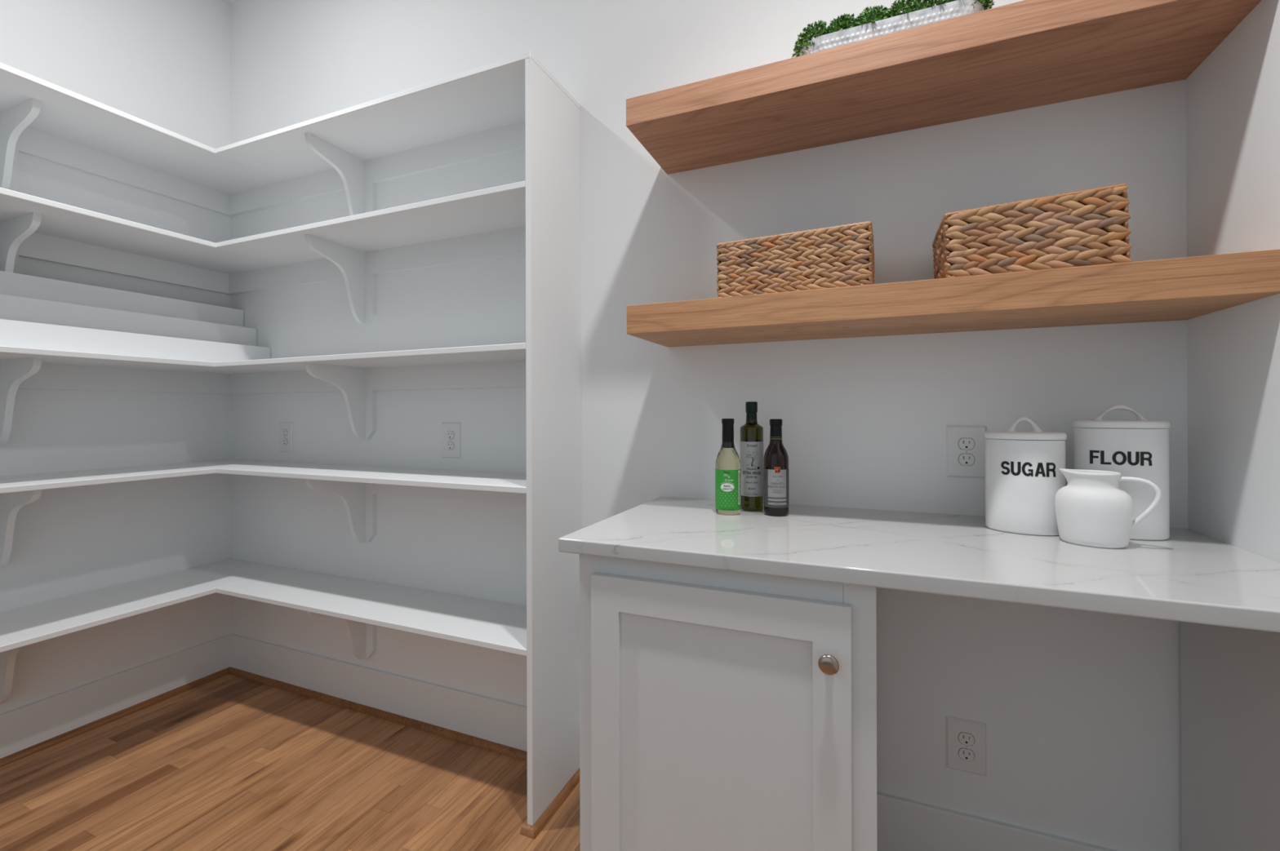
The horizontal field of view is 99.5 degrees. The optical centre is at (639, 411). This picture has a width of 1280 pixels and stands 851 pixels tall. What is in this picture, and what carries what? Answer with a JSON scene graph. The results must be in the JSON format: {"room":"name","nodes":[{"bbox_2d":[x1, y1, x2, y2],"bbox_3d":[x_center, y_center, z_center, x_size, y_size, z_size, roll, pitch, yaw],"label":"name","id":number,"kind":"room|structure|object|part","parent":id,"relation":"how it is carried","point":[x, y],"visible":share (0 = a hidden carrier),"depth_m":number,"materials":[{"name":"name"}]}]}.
{"room":"food storage area","nodes":[
{"label":"food storage area","id":0,"kind":"room"},
{"bbox_2d":[0,0,231,767],"bbox_3d":[-2.465,-0.348,1.237,0.100,3.162,2.768,0,0,23],"label":"wall","id":1,"kind":"structure","parent":0,"point":[164,64],"depth_m":2.12,"materials":[{"name":"white paint"}]},
{"bbox_2d":[0,666,230,767],"bbox_3d":[-2.375,1.174,1.246,0.019,0.019,2.653,0,0,23],"label":"trim","id":2,"kind":"structure","parent":1,"relation":"attached to","point":[24,753],"depth_m":2.06,"materials":[{"name":"brown wood"}]},
{"bbox_2d":[0,633,231,759],"bbox_3d":[-2.388,1.102,1.259,0.015,0.163,2.668,0,0,23],"label":"baseboard","id":3,"kind":"structure","parent":1,"relation":"attached to","point":[25,726],"depth_m":2.07,"materials":[{"name":"white wood"}]},
{"bbox_2d":[0,62,289,704],"bbox_3d":[-2.068,-0.015,1.531,0.402,1.979,1.918,0,0,23],"label":"shelving","id":4,"kind":"object","parent":1,"relation":"attached to","point":[40,118],"visible":0.87,"depth_m":1.96,"materials":[{"name":"white wood"}]},
{"bbox_3d":[-2.155,0.016,1.818,0.019,0.192,0.092,0,0,23],"label":"backing plate","id":5,"kind":"part","parent":4,"relation":"part of","materials":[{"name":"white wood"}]},
{"bbox_3d":[-2.154,0.422,1.818,0.019,0.192,0.092,0,0,23],"label":"backing plate","id":6,"kind":"part","parent":4,"relation":"part of","materials":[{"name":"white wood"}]},
{"bbox_3d":[-2.157,-0.801,1.819,0.019,0.192,0.092,0,0,23],"label":"backing plate","id":7,"kind":"part","parent":4,"relation":"part of","materials":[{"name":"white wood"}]},
{"bbox_3d":[-2.152,0.879,1.817,0.019,0.192,0.092,0,0,23],"label":"backing plate","id":8,"kind":"part","parent":4,"relation":"part of","materials":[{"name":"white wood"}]},
{"bbox_3d":[-2.156,-0.441,1.819,0.019,0.192,0.092,0,0,23],"label":"backing plate","id":9,"kind":"part","parent":4,"relation":"part of","materials":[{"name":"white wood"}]},
{"bbox_2d":[0,271,270,362],"bbox_3d":[-2.082,-0.324,1.547,0.195,0.271,1.896,0,0,23],"label":"tiered shelf riser","id":10,"kind":"object","parent":4,"relation":"on","point":[38,313],"visible":0.76,"depth_m":1.96,"materials":[{"name":"white wood"}]},
{"bbox_3d":[-2.070,-0.635,1.532,0.402,0.018,1.918,0,0,23],"label":"shelf","id":11,"kind":"part","parent":4,"relation":"part of","materials":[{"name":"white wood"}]},
{"bbox_3d":[-2.068,-0.179,1.531,0.402,0.018,1.918,0,0,23],"label":"shelf","id":12,"kind":"part","parent":4,"relation":"part of","materials":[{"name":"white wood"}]},
{"bbox_3d":[-2.071,-0.995,1.532,0.402,0.018,1.918,0,0,23],"label":"shelf","id":13,"kind":"part","parent":4,"relation":"part of","materials":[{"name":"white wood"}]},
{"bbox_3d":[-2.067,0.228,1.531,0.402,0.018,1.918,0,0,23],"label":"shelf","id":14,"kind":"part","parent":4,"relation":"part of","materials":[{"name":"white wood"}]},
{"bbox_3d":[-2.066,0.684,1.530,0.402,0.018,1.918,0,0,23],"label":"shelf","id":15,"kind":"part","parent":4,"relation":"part of","materials":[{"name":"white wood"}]},
{"bbox_2d":[225,0,236,3],"bbox_3d":[-0.861,-1.934,0.616,3.549,0.100,2.868,0,0,23],"label":"ceiling","id":16,"kind":"structure","parent":0,"point":[228,1],"depth_m":2.48,"materials":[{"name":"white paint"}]},
{"bbox_2d":[0,674,580,850],"bbox_3d":[-0.852,1.203,0.613,3.349,0.050,2.668,0,0,23],"label":"floor","id":17,"kind":"structure","parent":0,"point":[228,762],"depth_m":1.70,"materials":[{"name":"brown wood"}]},
{"bbox_2d":[215,51,582,826],"bbox_3d":[-1.083,0.086,2.001,1.813,2.187,0.288,0,0,23],"label":"shelving","id":18,"kind":"object","parent":17,"relation":"on","point":[514,104],"visible":0.98,"depth_m":1.84,"materials":[{"name":"white wood"}]},
{"bbox_3d":[-1.088,-0.444,2.149,0.092,0.192,0.019,0,0,23],"label":"backing plate","id":19,"kind":"part","parent":18,"relation":"part of","materials":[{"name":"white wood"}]},
{"bbox_3d":[-1.089,-0.804,2.149,0.092,0.192,0.019,0,0,23],"label":"backing plate","id":20,"kind":"part","parent":18,"relation":"part of","materials":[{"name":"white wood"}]},
{"bbox_3d":[-0.915,-0.182,1.931,1.411,0.018,0.288,0,0,23],"label":"shelf","id":21,"kind":"part","parent":18,"relation":"part of","materials":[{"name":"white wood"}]},
{"bbox_3d":[-0.917,-0.638,1.931,1.411,0.018,0.288,0,0,23],"label":"shelf","id":22,"kind":"part","parent":18,"relation":"part of","materials":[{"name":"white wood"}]},
{"bbox_3d":[-1.087,0.013,2.148,0.092,0.192,0.019,0,0,23],"label":"backing plate","id":23,"kind":"part","parent":18,"relation":"part of","materials":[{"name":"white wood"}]},
{"bbox_3d":[-1.085,0.419,2.148,0.092,0.192,0.019,0,0,23],"label":"backing plate","id":24,"kind":"part","parent":18,"relation":"part of","materials":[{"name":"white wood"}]},
{"bbox_3d":[-0.913,0.681,1.929,1.411,0.018,0.288,0,0,23],"label":"shelf","id":25,"kind":"part","parent":18,"relation":"part of","materials":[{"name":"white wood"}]},
{"bbox_3d":[-0.914,0.225,1.930,1.411,0.018,0.288,0,0,23],"label":"shelf","id":26,"kind":"part","parent":18,"relation":"part of","materials":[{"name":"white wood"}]},
{"bbox_3d":[-1.084,0.876,2.147,0.092,0.192,0.019,0,0,23],"label":"backing plate","id":27,"kind":"part","parent":18,"relation":"part of","materials":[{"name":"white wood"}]},
{"bbox_3d":[-0.910,-0.999,1.928,1.429,0.018,0.288,0,0,23],"label":"shelf","id":28,"kind":"part","parent":18,"relation":"part of","materials":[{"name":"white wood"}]},
{"bbox_3d":[-0.256,0.093,1.653,0.018,2.169,0.288,0,0,23],"label":"panel","id":29,"kind":"part","parent":18,"relation":"part of","materials":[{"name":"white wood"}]},
{"bbox_2d":[532,768,579,839],"bbox_3d":[-0.242,1.167,1.629,0.019,0.019,0.292,0,0,23],"label":"trim","id":30,"kind":"structure","parent":18,"relation":"attached to","point":[551,810],"depth_m":1.61,"materials":[{"name":"brown wood"}]},
{"bbox_2d":[520,822,534,839],"bbox_3d":[-0.308,1.167,1.509,0.046,0.019,0.019,0,0,23],"label":"trim","id":31,"kind":"structure","parent":17,"relation":"on","point":[526,830],"depth_m":1.51,"materials":[{"name":"brown wood"}]},
{"bbox_2d":[579,554,877,850],"bbox_3d":[0.235,0.733,1.259,0.572,0.885,0.600,0,0,23],"label":"base cabinet","id":32,"kind":"object","parent":17,"relation":"on","point":[720,710],"visible":0.88,"depth_m":1.01,"materials":[{"name":"white wood"}]},
{"bbox_3d":[0.134,0.693,1.021,0.370,0.588,0.011,0,0,23],"label":"panel","id":33,"kind":"part","parent":32,"relation":"part of","materials":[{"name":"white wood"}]},
{"bbox_3d":[0.139,0.316,1.036,0.467,0.052,0.019,0,0,23],"label":"rail","id":34,"kind":"part","parent":32,"relation":"part of","materials":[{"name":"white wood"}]},
{"bbox_3d":[0.318,0.424,0.913,0.034,0.034,0.027,0,0,23],"label":"knob","id":35,"kind":"part","parent":32,"relation":"part of","materials":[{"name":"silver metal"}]},
{"bbox_2d":[558,497,1279,632],"bbox_3d":[0.518,0.275,1.158,1.242,0.029,0.599,0,0,23],"label":"countertop","id":36,"kind":"structure","parent":32,"relation":"on","point":[1188,576],"depth_m":0.98,"materials":[{"name":"stone"}]},
{"bbox_2d":[715,418,741,515],"bbox_3d":[0.226,0.140,1.393,0.066,0.243,0.066,0,0,23],"label":"oil bottle","id":37,"kind":"object","parent":36,"relation":"on","point":[727,468],"visible":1,"depth_m":1.37,"materials":[{"name":"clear glass"}]},
{"bbox_3d":[0.251,0.192,1.372,0.001,0.086,0.009,0,0,41],"label":"panel","id":38,"kind":"part","parent":37,"relation":"part of","materials":[{"name":"white"}]},
{"bbox_2d":[739,401,763,511],"bbox_3d":[0.298,0.117,1.444,0.062,0.287,0.062,0,0,23],"label":"oil bottle","id":39,"kind":"object","parent":36,"relation":"on","point":[751,443],"visible":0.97,"depth_m":1.42,"materials":[{"name":"green glass"}]},
{"bbox_2d":[763,418,789,516],"bbox_3d":[0.345,0.140,1.373,0.062,0.242,0.063,0,0,23],"label":"oil bottle","id":40,"kind":"object","parent":36,"relation":"on","point":[775,460],"visible":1,"depth_m":1.35,"materials":[{"name":"brown glass"}]},
{"bbox_3d":[0.341,0.179,1.347,0.044,0.069,0.009,0,0,9],"label":"panel","id":41,"kind":"part","parent":40,"relation":"part of","materials":[{"name":"white paper"}]},
{"bbox_2d":[983,416,1066,536],"bbox_3d":[0.836,0.134,1.181,0.147,0.249,0.109,0,0,33],"label":"canister","id":42,"kind":"object","parent":36,"relation":"on","point":[1024,477],"visible":0.97,"depth_m":1.14,"materials":[{"name":"white ceramic"}]},
{"bbox_3d":[0.836,0.027,1.181,0.073,0.035,0.022,0,0,33],"label":"handle","id":43,"kind":"part","parent":42,"relation":"part of","materials":[{"name":"white ceramic"}]},
{"bbox_3d":[0.836,0.051,1.181,0.147,0.016,0.109,0,0,33],"label":"lid","id":44,"kind":"part","parent":42,"relation":"part of","materials":[{"name":"white metal"}]},
{"bbox_2d":[1054,468,1161,548],"bbox_3d":[0.903,0.187,1.051,0.157,0.144,0.098,0,0,40],"label":"pitcher","id":45,"kind":"object","parent":36,"relation":"on","point":[1092,510],"visible":1,"depth_m":1.03,"materials":[{"name":"white ceramic"}]},
{"bbox_3d":[0.939,0.176,1.021,0.064,0.104,0.012,0,0,40],"label":"handle","id":46,"kind":"part","parent":45,"relation":"part of","materials":[{"name":"white ceramic"}]},
{"bbox_2d":[1071,404,1170,540],"bbox_3d":[1.004,0.121,1.135,0.157,0.274,0.100,0,0,28],"label":"canister","id":47,"kind":"object","parent":36,"relation":"on","point":[1140,448],"visible":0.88,"depth_m":1.09,"materials":[{"name":"white ceramic"}]},
{"bbox_3d":[1.004,0.002,1.135,0.095,0.035,0.022,0,0,28],"label":"handle","id":48,"kind":"part","parent":47,"relation":"part of","materials":[{"name":"white ceramic"}]},
{"bbox_3d":[1.004,0.026,1.135,0.157,0.016,0.100,0,0,28],"label":"lid","id":49,"kind":"part","parent":47,"relation":"part of","materials":[{"name":"white ceramic"}]},
{"bbox_2d":[1180,622,1279,850],"bbox_3d":[1.085,0.730,0.928,0.019,0.885,0.552,0,0,23],"label":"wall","id":50,"kind":"structure","parent":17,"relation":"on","point":[1230,677],"depth_m":1.02,"materials":[{"name":"white paint"}]},
{"bbox_2d":[230,0,1187,850],"bbox_3d":[-0.320,-0.353,1.890,3.549,3.162,0.100,0,0,23],"label":"wall","id":51,"kind":"structure","parent":0,"point":[1081,710],"depth_m":1.59,"materials":[{"name":"white paint"}]},
{"bbox_2d":[278,422,293,452],"bbox_3d":[-1.532,0.110,2.342,0.087,0.129,0.008,0,0,23],"label":"wall outlet","id":52,"kind":"object","parent":51,"relation":"attached to","point":[285,428],"visible":1,"depth_m":2.34,"materials":[{"name":"white plastic"}]},
{"bbox_2d":[281,438,287,445],"bbox_3d":[-1.533,0.130,2.339,0.036,0.030,0.002,0,0,23],"label":"receptacle","id":53,"kind":"object","parent":52,"relation":"attached to","point":[284,441],"depth_m":2.34,"materials":[{"name":"white plastic"}]},
{"bbox_2d":[281,429,287,435],"bbox_3d":[-1.533,0.091,2.339,0.034,0.028,0.002,0,0,23],"label":"receptacle","id":54,"kind":"object","parent":52,"relation":"attached to","point":[284,432],"depth_m":2.34,"materials":[{"name":"white plastic"}]},
{"bbox_2d":[227,666,527,761],"bbox_3d":[-1.042,1.171,2.113,1.795,0.019,0.019,0,0,23],"label":"trim","id":55,"kind":"structure","parent":51,"relation":"attached to","point":[449,734],"depth_m":2.08,"materials":[{"name":"brown wood"}]},
{"bbox_2d":[441,422,461,458],"bbox_3d":[-0.694,0.106,1.989,0.087,0.129,0.008,0,0,23],"label":"wall outlet","id":56,"kind":"object","parent":51,"relation":"attached to","point":[451,432],"visible":1,"depth_m":1.98,"materials":[{"name":"white plastic"}]},
{"bbox_2d":[446,441,453,449],"bbox_3d":[-0.695,0.125,1.986,0.036,0.030,0.002,0,0,23],"label":"receptacle","id":57,"kind":"object","parent":56,"relation":"attached to","point":[450,445],"depth_m":1.99,"materials":[{"name":"white plastic"}]},
{"bbox_2d":[446,431,453,439],"bbox_3d":[-0.696,0.086,1.986,0.036,0.030,0.002,0,0,23],"label":"receptacle","id":58,"kind":"object","parent":56,"relation":"attached to","point":[450,434],"depth_m":1.99,"materials":[{"name":"white plastic"}]},
{"bbox_2d":[230,634,1118,850],"bbox_3d":[-0.340,1.094,1.836,3.314,0.167,0.015,0,0,23],"label":"baseboard","id":59,"kind":"structure","parent":51,"relation":"attached to","point":[903,824],"depth_m":1.93,"materials":[{"name":"white wood"}]},
{"bbox_2d":[626,0,1261,174],"bbox_3d":[0.584,-0.765,1.289,1.215,0.069,0.307,0,0,23],"label":"floating shelf","id":60,"kind":"object","parent":51,"relation":"attached to","point":[1025,54],"visible":1,"depth_m":1.20,"materials":[{"name":"brown wood"}]},
{"bbox_2d":[791,0,995,57],"bbox_3d":[0.560,-0.863,1.234,0.421,0.128,0.141,0,0,23],"label":"planter","id":61,"kind":"object","parent":60,"relation":"on","point":[878,22],"visible":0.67,"depth_m":1.19,"materials":[{"name":"metal"}]},
{"bbox_2d":[626,248,1279,347],"bbox_3d":[0.585,-0.236,1.288,1.215,0.072,0.307,0,0,23],"label":"floating shelf","id":62,"kind":"object","parent":51,"relation":"attached to","point":[1186,288],"visible":1,"depth_m":1.12,"materials":[{"name":"brown wood"}]},
{"bbox_2d":[716,221,874,297],"bbox_3d":[0.391,-0.345,1.352,0.355,0.143,0.221,0,0,24],"label":"woven basket","id":63,"kind":"object","parent":62,"relation":"on","point":[842,255],"visible":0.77,"depth_m":1.25,"materials":[{"name":"brown wicker"}]},
{"bbox_2d":[932,183,1132,279],"bbox_3d":[0.819,-0.352,1.171,0.314,0.156,0.224,0,0,22],"label":"woven basket","id":64,"kind":"object","parent":62,"relation":"on","point":[1089,227],"visible":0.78,"depth_m":1.07,"materials":[{"name":"brown wicker"}]},
{"bbox_2d":[946,715,986,776],"bbox_3d":[0.815,0.836,1.354,0.087,0.129,0.008,0,0,23],"label":"wall outlet","id":65,"kind":"object","parent":51,"relation":"attached to","point":[966,740],"visible":1,"depth_m":1.35,"materials":[{"name":"white plastic"}]},
{"bbox_2d":[958,747,974,761],"bbox_3d":[0.814,0.856,1.352,0.036,0.030,0.001,0,0,23],"label":"receptacle","id":66,"kind":"object","parent":65,"relation":"attached to","point":[965,754],"depth_m":1.35,"materials":[{"name":"white plastic"}]},
{"bbox_2d":[958,732,974,746],"bbox_3d":[0.814,0.817,1.352,0.036,0.030,0.001,0,0,23],"label":"receptacle","id":67,"kind":"object","parent":65,"relation":"attached to","point":[965,739],"depth_m":1.35,"materials":[{"name":"white plastic"}]},
{"bbox_2d":[946,426,986,478],"bbox_3d":[0.815,0.100,1.354,0.087,0.129,0.008,0,0,23],"label":"wall outlet","id":68,"kind":"object","parent":51,"relation":"attached to","point":[965,445],"visible":0.99,"depth_m":1.35,"materials":[{"name":"white plastic"}]},
{"bbox_2d":[958,453,974,466],"bbox_3d":[0.814,0.120,1.352,0.036,0.030,0.001,0,0,23],"label":"receptacle","id":69,"kind":"object","parent":68,"relation":"attached to","point":[964,460],"depth_m":1.35,"materials":[{"name":"white plastic"}]},
{"bbox_2d":[958,438,974,450],"bbox_3d":[0.814,0.081,1.352,0.036,0.030,0.001,0,0,23],"label":"receptacle","id":70,"kind":"object","parent":68,"relation":"attached to","point":[964,444],"depth_m":1.35,"materials":[{"name":"white plastic"}]},
{"bbox_2d":[1186,0,1279,563],"bbox_3d":[0.714,-0.359,-0.101,0.100,3.162,2.768,0,0,23],"label":"wall","id":71,"kind":"structure","parent":0,"point":[1233,97],"depth_m":1.03,"materials":[{"name":"white paint"}]}
]}

